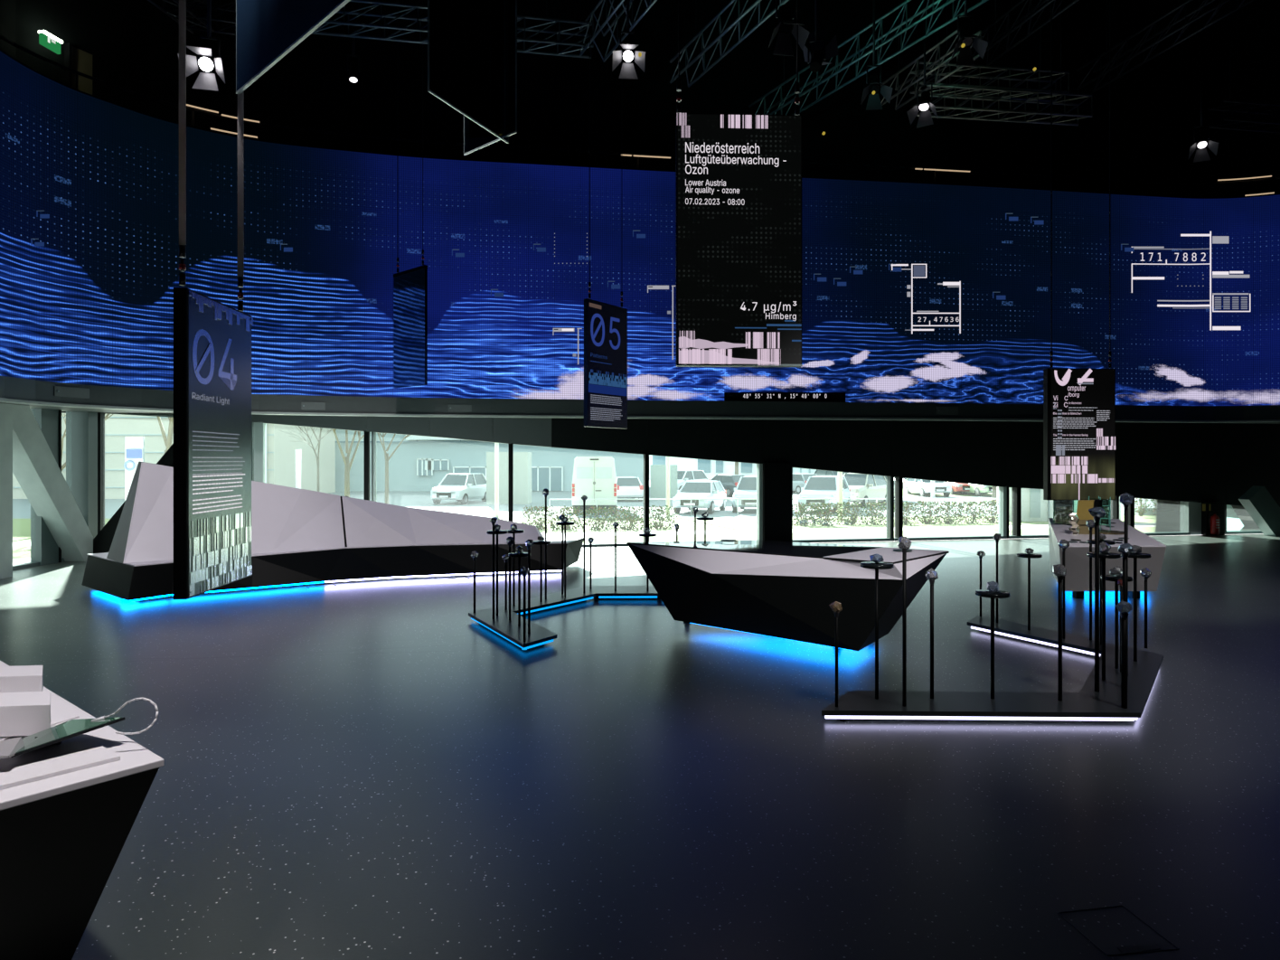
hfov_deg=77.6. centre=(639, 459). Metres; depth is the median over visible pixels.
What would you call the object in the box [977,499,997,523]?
shrub
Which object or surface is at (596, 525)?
shrub
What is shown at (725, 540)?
disc
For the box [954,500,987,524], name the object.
shrub
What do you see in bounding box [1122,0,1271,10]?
ceiling
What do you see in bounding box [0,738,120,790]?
board
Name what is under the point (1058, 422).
print
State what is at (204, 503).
print
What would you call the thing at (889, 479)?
window
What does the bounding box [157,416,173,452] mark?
bare tree
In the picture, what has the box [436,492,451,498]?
grille
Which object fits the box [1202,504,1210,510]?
notice
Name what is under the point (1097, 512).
stand
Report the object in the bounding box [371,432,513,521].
window
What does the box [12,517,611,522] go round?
ground
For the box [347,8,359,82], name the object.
lamp
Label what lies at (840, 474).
post
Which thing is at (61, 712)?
board
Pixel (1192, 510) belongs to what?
column
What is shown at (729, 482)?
car
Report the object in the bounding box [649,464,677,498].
container
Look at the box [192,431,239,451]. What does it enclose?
print
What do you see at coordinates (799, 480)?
car
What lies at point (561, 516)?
stand
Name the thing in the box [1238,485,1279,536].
column
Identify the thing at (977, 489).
car
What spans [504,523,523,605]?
stand
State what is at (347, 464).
bare tree
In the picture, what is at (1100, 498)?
glass shelf
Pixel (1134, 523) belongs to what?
ground
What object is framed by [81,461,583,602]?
counter
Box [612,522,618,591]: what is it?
stand
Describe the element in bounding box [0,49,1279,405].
screen
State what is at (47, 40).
exit sign
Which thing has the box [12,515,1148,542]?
ground
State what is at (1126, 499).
stand
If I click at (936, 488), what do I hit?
grille
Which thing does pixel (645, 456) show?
window
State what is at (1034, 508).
wall
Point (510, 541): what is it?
stand
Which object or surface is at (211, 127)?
light strip
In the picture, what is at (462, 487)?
car
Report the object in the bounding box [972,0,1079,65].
lighting truss
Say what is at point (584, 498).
stand
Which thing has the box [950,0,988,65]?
lamp
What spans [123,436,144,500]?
banner
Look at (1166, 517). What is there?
window
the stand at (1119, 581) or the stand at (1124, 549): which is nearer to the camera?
the stand at (1124, 549)
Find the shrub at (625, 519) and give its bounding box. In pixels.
[609,506,643,530]
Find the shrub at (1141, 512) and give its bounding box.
[1134,498,1149,516]
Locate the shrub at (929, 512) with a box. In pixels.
[912,500,941,524]
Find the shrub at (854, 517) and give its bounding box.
[834,501,864,525]
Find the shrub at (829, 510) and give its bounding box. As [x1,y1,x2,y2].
[809,501,838,526]
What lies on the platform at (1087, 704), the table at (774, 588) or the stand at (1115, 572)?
the stand at (1115, 572)
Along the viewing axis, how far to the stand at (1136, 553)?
6.72 m
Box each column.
[0,403,93,561]
[0,404,12,578]
[93,443,173,553]
[762,462,792,541]
[1184,499,1201,535]
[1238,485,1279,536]
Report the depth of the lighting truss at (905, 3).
13.15 m
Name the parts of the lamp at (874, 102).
barn door, barn door, barn door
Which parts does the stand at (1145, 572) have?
rod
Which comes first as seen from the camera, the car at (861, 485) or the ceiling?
the ceiling
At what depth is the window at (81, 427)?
14.30 m
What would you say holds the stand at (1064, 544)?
on the platform at (1087, 704)
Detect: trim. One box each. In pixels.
[0,375,1279,423]
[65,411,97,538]
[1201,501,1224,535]
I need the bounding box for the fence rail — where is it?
[548,498,997,516]
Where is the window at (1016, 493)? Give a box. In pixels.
[1008,487,1119,538]
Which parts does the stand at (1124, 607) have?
rod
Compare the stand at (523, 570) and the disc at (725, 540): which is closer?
the stand at (523, 570)
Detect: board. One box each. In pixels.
[0,685,79,741]
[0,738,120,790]
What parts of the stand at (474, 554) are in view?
rod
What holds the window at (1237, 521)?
in the wall at (1155, 107)
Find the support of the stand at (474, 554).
on the platform at (539, 635)
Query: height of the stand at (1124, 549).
1.082 m
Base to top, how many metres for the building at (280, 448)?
12.700 m
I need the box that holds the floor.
[0,534,1279,959]
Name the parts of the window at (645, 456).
sill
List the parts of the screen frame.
post, post, light strip, light strip, post, post, post, light strip, light strip, post, light strip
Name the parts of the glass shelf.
post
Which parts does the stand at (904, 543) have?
rod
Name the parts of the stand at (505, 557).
rod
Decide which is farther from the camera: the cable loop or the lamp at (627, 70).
the lamp at (627, 70)
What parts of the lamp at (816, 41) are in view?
barn door, barn door, barn door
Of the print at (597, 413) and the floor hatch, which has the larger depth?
the print at (597, 413)
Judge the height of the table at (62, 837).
0.820 m
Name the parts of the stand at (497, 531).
rod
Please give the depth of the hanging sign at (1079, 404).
12.33 m
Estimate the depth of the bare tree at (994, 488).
43.87 m
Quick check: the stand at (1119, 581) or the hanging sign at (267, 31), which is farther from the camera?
the stand at (1119, 581)
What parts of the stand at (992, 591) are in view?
rod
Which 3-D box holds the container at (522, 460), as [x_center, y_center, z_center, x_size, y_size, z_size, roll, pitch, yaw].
[-7.350,1.050,44.800,2.300,2.900,1.600,0,0,0]
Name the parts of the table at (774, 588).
glass, light panel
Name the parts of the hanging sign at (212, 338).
casing, glass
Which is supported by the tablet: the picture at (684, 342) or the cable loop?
the cable loop
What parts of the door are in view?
frame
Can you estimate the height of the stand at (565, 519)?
1.004 m
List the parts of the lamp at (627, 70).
barn door, barn door, barn door, barn door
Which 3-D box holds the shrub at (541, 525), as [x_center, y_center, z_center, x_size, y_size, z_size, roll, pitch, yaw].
[-3.372,1.973,26.628,1.288,0.915,0.938,0,0,0]
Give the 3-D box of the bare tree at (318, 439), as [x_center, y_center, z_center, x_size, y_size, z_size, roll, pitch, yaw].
[-18.088,-0.965,44.417,4.362,6.929,6.162,0,0,-33]
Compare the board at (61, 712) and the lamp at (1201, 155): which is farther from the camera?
the lamp at (1201, 155)
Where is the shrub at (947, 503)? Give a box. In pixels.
[933,499,963,524]
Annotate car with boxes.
[430,472,486,504]
[616,476,643,501]
[672,480,726,513]
[677,470,710,489]
[710,474,747,497]
[732,475,756,512]
[792,473,817,494]
[798,475,850,513]
[814,470,847,475]
[842,472,886,507]
[903,478,951,497]
[946,481,974,494]
[960,483,992,496]
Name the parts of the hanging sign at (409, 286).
rail, casing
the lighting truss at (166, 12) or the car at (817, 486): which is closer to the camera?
the lighting truss at (166, 12)
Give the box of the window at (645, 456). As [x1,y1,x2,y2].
[581,453,649,547]
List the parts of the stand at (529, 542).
rod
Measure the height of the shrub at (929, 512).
0.958 m
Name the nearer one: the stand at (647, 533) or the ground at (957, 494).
the stand at (647, 533)
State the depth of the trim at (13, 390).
15.28 m
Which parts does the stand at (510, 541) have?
rod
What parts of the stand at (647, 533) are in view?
rod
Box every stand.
[470,551,478,613]
[486,524,508,615]
[489,517,497,619]
[501,554,508,610]
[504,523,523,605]
[506,536,514,620]
[508,545,527,626]
[519,566,528,641]
[525,539,533,633]
[533,536,550,602]
[542,488,549,599]
[555,516,574,597]
[559,514,564,594]
[581,495,587,592]
[587,536,593,589]
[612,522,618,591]
[639,527,656,591]
[673,523,679,541]
[692,507,698,541]
[696,512,714,540]
[829,601,842,706]
[860,554,894,699]
[897,536,911,706]
[925,568,938,698]
[975,581,1010,699]
[976,550,985,616]
[993,533,1000,622]
[1016,547,1042,630]
[1052,564,1066,701]
[1058,539,1069,639]
[1086,519,1094,639]
[1086,533,1115,644]
[1086,542,1120,679]
[1088,507,1106,692]
[1100,565,1132,668]
[1115,600,1132,708]
[1117,579,1122,672]
[1118,543,1133,602]
[1119,545,1151,661]
[1120,492,1133,676]
[1140,567,1151,648]
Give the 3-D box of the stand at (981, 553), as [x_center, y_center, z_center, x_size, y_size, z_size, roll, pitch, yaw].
[3.708,1.353,8.648,0.088,0.715,0.091,0,0,0]
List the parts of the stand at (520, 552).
rod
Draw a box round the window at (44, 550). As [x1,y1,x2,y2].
[12,408,65,570]
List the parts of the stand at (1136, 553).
rod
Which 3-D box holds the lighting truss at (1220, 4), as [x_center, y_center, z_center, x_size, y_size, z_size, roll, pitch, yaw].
[8.868,-8.835,13.465,0.404,3.669,3.488,0,0,-13]
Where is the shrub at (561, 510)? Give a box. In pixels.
[548,505,586,530]
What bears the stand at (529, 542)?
on the platform at (539, 635)
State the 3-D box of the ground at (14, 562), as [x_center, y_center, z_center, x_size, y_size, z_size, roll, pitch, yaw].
[0.000,1.940,4.200,120.000,0.001,48.400,0,0,0]
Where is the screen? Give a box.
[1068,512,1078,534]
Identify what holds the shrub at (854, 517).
on the ground at (21, 531)
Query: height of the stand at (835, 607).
0.728 m
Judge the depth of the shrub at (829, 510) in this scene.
27.95 m
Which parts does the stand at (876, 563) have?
rod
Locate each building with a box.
[12,413,335,498]
[335,429,643,490]
[649,454,756,479]
[792,467,816,473]
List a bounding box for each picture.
[678,336,748,348]
[679,349,779,364]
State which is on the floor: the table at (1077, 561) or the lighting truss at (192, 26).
the table at (1077, 561)
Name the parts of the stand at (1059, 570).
rod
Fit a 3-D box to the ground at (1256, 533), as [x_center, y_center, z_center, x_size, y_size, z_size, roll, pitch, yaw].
[0.000,1.920,17.450,120.000,0.001,22.500,0,0,0]
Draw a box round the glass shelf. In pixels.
[1088,496,1110,530]
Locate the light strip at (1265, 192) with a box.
[1244,192,1274,196]
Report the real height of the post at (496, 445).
6.000 m
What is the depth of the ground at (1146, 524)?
22.58 m
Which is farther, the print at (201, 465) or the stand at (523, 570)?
the stand at (523, 570)
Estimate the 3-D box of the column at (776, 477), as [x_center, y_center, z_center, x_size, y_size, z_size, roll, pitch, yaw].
[2.904,0.942,17.114,0.629,1.716,0.450,0,0,-10]
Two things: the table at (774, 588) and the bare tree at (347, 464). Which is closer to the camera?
the table at (774, 588)
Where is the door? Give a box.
[64,42,92,94]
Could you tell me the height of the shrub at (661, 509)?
0.909 m
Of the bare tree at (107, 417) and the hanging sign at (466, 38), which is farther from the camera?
the bare tree at (107, 417)
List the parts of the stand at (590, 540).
rod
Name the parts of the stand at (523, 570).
rod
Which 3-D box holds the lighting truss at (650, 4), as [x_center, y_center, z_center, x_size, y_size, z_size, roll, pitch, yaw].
[-0.189,-8.620,11.799,0.464,4.099,2.814,0,0,-25]
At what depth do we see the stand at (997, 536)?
8.30 m
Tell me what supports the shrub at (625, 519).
on the ground at (21, 531)
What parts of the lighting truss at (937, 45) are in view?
chain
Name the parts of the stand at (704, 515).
rod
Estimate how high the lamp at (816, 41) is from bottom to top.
2.540 m
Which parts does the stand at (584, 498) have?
rod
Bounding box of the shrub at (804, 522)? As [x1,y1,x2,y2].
[792,501,818,526]
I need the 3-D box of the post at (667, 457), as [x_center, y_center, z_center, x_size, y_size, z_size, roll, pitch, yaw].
[1.198,0.000,34.000,0.171,5.000,0.180,0,0,0]
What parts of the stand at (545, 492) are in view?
rod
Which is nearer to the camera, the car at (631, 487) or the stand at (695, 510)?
the stand at (695, 510)
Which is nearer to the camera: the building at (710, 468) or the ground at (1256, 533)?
the ground at (1256, 533)
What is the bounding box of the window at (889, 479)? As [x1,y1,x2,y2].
[792,476,894,543]
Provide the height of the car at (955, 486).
1.445 m
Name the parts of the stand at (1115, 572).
rod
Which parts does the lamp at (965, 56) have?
barn door, barn door, barn door, barn door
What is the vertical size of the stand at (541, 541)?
0.787 m
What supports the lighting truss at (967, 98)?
hanging from the ceiling
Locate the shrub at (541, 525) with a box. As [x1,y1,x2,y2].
[519,504,555,529]
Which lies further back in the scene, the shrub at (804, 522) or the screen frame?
the shrub at (804, 522)
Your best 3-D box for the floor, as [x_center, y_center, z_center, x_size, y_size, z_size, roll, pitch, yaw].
[5.200,1.800,6.150,31.600,0.001,28.300,0,0,0]
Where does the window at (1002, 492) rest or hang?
in the wall at (1155, 107)
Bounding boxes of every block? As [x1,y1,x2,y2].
[0,665,43,692]
[0,691,50,736]
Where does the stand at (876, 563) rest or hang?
on the platform at (1087, 704)
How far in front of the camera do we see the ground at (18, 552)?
20.00 m
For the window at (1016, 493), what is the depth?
18.11 m
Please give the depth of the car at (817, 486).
37.50 m
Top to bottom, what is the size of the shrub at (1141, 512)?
0.911 m
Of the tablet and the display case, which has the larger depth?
the display case
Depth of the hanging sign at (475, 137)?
6.89 m
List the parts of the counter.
panel, backrest, seat, backrest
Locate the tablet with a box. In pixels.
[0,716,124,758]
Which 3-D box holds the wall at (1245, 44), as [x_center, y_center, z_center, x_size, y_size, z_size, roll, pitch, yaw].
[2.270,-8.125,14.527,29.207,5.150,11.130,0,0,-26]
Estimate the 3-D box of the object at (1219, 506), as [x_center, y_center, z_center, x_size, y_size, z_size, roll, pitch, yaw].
[13.593,1.413,19.107,0.518,0.774,0.520,0,0,-10]
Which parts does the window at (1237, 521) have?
sill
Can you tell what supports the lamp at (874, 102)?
hanging from the lighting truss at (905, 3)
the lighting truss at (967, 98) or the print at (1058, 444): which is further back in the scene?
the lighting truss at (967, 98)
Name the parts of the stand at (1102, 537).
rod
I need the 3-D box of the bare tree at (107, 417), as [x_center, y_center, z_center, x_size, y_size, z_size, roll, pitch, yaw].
[-18.020,-0.826,24.961,5.946,6.652,4.467,0,0,45]
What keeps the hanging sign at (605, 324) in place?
hanging from the ceiling
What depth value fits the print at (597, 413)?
12.79 m
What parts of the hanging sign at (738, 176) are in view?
casing, rail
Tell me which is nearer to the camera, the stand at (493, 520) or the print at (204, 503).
the print at (204, 503)
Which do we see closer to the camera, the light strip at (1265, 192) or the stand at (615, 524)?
the stand at (615, 524)
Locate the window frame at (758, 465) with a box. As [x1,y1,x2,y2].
[754,463,762,540]
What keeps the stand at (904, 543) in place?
on the platform at (1087, 704)
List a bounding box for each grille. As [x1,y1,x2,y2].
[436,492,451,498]
[680,499,698,506]
[741,499,756,505]
[806,499,824,505]
[934,487,946,490]
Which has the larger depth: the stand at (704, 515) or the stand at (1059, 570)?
the stand at (704, 515)
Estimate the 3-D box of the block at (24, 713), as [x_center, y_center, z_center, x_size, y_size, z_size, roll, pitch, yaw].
[-2.204,0.839,2.606,0.593,0.098,0.162,0,0,-7]
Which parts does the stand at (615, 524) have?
rod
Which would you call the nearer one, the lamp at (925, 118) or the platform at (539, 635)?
the platform at (539, 635)
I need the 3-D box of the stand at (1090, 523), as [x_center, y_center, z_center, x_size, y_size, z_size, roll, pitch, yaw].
[4.269,1.141,7.528,0.080,1.139,0.084,0,0,0]
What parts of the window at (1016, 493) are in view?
sill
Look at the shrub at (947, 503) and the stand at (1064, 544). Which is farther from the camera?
the shrub at (947, 503)
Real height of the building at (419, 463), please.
9.700 m
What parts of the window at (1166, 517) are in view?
pane, sill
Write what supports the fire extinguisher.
on the floor
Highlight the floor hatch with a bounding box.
[1057,904,1179,955]
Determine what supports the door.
in the wall at (1245, 44)
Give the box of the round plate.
[1099,529,1123,534]
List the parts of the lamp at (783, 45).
barn door, barn door, barn door, barn door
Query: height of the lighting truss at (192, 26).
4.069 m
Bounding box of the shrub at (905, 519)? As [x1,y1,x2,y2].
[894,500,919,525]
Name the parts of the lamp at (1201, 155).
barn door, barn door, barn door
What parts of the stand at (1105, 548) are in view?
rod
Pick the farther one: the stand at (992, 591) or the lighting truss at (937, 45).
the lighting truss at (937, 45)
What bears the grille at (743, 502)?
attached to the car at (746, 487)
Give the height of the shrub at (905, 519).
0.949 m
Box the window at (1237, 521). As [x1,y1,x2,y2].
[1224,503,1262,534]
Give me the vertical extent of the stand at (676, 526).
0.871 m
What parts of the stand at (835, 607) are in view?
rod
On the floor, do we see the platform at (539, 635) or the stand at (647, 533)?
the platform at (539, 635)
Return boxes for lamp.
[177,0,225,91]
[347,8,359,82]
[611,0,645,79]
[768,0,809,56]
[802,0,838,72]
[860,0,893,110]
[906,18,938,127]
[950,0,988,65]
[1187,71,1219,162]
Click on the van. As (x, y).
(594, 477)
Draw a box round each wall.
[0,0,15,58]
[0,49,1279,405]
[15,0,1279,197]
[61,0,1279,507]
[997,486,1120,521]
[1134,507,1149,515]
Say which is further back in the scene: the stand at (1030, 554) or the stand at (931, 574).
the stand at (1030, 554)
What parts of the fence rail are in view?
rail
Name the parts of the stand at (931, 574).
rod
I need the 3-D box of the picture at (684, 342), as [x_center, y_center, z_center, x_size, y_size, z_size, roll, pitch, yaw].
[0.585,-0.923,6.308,0.555,0.102,0.003,0,0,-2]
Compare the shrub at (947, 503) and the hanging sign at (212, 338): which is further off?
the shrub at (947, 503)
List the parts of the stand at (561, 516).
rod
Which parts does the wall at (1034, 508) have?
louvre panel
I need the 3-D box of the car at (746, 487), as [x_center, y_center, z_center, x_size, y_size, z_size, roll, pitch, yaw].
[5.650,1.658,38.512,1.980,1.675,4.555,0,0,14]
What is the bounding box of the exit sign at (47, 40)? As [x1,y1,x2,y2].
[37,29,63,54]
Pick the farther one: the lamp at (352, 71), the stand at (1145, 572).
the lamp at (352, 71)
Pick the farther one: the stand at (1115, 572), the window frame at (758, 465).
the window frame at (758, 465)
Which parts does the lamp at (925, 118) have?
barn door, barn door, barn door, barn door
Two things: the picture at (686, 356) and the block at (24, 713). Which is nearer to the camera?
the block at (24, 713)
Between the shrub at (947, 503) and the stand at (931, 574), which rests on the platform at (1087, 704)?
the stand at (931, 574)
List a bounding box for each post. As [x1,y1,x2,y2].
[295,449,301,489]
[494,442,498,517]
[666,456,669,517]
[837,471,842,521]
[931,480,934,498]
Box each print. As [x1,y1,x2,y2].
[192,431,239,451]
[192,457,244,475]
[192,473,244,494]
[192,494,242,514]
[590,394,621,405]
[590,406,621,421]
[1053,417,1095,428]
[1053,438,1096,450]
[1057,409,1062,438]
[1096,410,1110,418]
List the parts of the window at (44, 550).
sill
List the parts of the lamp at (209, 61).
barn door, barn door, barn door, barn door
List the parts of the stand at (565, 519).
rod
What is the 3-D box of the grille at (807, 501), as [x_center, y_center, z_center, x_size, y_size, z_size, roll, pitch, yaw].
[8.067,1.960,36.512,0.840,0.280,0.120,0,0,24]
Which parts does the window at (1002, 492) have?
sill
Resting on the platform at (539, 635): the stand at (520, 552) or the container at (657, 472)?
the stand at (520, 552)
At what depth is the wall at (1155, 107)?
17.17 m
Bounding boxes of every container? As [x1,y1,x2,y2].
[486,451,531,504]
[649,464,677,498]
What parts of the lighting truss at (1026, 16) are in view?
chain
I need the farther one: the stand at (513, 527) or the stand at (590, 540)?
the stand at (590, 540)
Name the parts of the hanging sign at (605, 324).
casing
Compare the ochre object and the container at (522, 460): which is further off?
the container at (522, 460)
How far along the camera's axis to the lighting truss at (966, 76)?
14.32 m
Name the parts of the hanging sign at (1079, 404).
casing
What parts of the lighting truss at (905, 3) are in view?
chain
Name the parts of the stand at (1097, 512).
rod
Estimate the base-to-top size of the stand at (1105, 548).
1.069 m
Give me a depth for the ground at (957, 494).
54.72 m
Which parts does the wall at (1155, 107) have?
header panel, header panel, header panel, header panel, header panel, header panel, header panel, header panel, header panel, header panel, header panel, header panel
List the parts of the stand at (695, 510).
rod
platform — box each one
[468,585,658,649]
[821,614,1163,722]
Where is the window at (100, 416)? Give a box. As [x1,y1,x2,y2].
[97,412,254,533]
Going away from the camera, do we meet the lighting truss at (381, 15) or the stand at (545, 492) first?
the stand at (545, 492)
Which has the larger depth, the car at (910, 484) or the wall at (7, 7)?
the car at (910, 484)
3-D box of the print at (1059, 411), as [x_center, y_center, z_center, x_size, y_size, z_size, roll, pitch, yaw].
[6.496,-0.545,12.303,0.071,0.443,0.002,0,0,-3]
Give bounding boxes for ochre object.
[1074,498,1102,534]
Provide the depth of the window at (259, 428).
15.21 m
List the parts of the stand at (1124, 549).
rod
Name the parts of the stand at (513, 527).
rod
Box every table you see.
[0,660,164,959]
[626,539,949,650]
[1048,517,1166,598]
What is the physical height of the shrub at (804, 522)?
0.930 m
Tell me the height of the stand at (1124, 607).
0.738 m
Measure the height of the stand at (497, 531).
1.002 m
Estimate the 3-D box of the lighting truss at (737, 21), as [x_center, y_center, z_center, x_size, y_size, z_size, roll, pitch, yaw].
[1.531,-8.636,12.289,0.404,4.069,3.899,0,0,-25]
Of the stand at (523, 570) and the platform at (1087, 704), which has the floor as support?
the platform at (1087, 704)
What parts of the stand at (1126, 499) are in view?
rod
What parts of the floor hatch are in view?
grip plate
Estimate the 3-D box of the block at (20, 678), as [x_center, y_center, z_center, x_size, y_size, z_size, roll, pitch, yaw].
[-2.558,0.851,3.044,0.593,0.074,0.162,0,0,-7]
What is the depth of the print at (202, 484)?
5.54 m
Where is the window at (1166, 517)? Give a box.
[1128,498,1190,536]
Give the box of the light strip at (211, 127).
[210,127,257,138]
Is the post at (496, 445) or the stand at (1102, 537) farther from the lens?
the post at (496, 445)
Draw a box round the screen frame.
[0,34,1279,197]
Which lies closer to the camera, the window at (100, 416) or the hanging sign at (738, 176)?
the hanging sign at (738, 176)
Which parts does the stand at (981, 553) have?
rod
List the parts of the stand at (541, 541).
rod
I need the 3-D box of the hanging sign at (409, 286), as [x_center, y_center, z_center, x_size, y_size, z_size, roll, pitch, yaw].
[-3.946,-5.974,13.653,0.992,9.452,0.061,0,0,42]
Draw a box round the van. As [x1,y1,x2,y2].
[571,456,617,514]
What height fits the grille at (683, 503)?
0.280 m
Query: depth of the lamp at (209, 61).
8.49 m
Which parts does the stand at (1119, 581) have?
rod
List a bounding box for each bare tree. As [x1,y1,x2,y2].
[61,413,112,470]
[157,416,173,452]
[278,425,332,491]
[332,429,363,497]
[377,432,411,504]
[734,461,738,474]
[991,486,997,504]
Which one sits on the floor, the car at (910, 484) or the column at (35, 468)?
the column at (35, 468)
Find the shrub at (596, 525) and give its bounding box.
[578,505,617,530]
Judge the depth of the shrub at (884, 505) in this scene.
28.32 m
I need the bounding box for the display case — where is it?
[1053,499,1110,526]
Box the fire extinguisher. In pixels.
[1208,510,1219,534]
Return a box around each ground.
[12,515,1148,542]
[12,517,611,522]
[12,523,1146,543]
[12,523,1148,546]
[12,527,1148,558]
[12,533,1263,560]
[12,561,30,564]
[903,489,992,496]
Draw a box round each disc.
[720,538,736,541]
[893,548,912,552]
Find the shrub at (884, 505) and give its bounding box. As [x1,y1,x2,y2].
[860,501,886,525]
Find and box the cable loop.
[91,697,158,734]
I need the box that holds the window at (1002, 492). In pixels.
[894,477,1008,541]
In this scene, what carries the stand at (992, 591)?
on the platform at (1087, 704)
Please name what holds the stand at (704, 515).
on the platform at (539, 635)
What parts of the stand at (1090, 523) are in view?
rod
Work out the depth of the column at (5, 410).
12.07 m
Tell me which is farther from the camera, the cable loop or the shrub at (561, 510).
the shrub at (561, 510)
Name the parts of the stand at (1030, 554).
rod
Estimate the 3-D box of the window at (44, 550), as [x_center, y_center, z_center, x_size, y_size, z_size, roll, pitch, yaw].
[-10.200,0.400,12.850,0.200,2.800,2.900,0,0,0]
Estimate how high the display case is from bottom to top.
0.628 m
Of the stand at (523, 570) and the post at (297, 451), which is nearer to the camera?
the stand at (523, 570)
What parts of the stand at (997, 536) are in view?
rod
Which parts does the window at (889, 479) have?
sill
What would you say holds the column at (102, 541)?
on the floor
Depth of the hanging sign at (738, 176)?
6.32 m
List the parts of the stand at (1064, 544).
rod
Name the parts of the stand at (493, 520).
rod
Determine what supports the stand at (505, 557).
on the platform at (539, 635)
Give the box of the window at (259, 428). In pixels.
[254,422,370,500]
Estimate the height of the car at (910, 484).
1.445 m
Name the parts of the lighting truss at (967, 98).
chain, chain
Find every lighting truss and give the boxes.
[147,0,215,33]
[186,0,235,35]
[310,0,593,58]
[578,0,657,62]
[669,0,789,87]
[748,0,988,114]
[880,0,981,110]
[909,61,1069,102]
[916,0,1092,125]
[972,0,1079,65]
[1075,0,1253,93]
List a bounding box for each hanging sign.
[173,0,253,599]
[235,0,350,94]
[393,0,427,388]
[427,0,508,143]
[463,0,517,155]
[583,0,627,428]
[675,0,801,367]
[1043,0,1115,499]
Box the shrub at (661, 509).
[641,504,680,529]

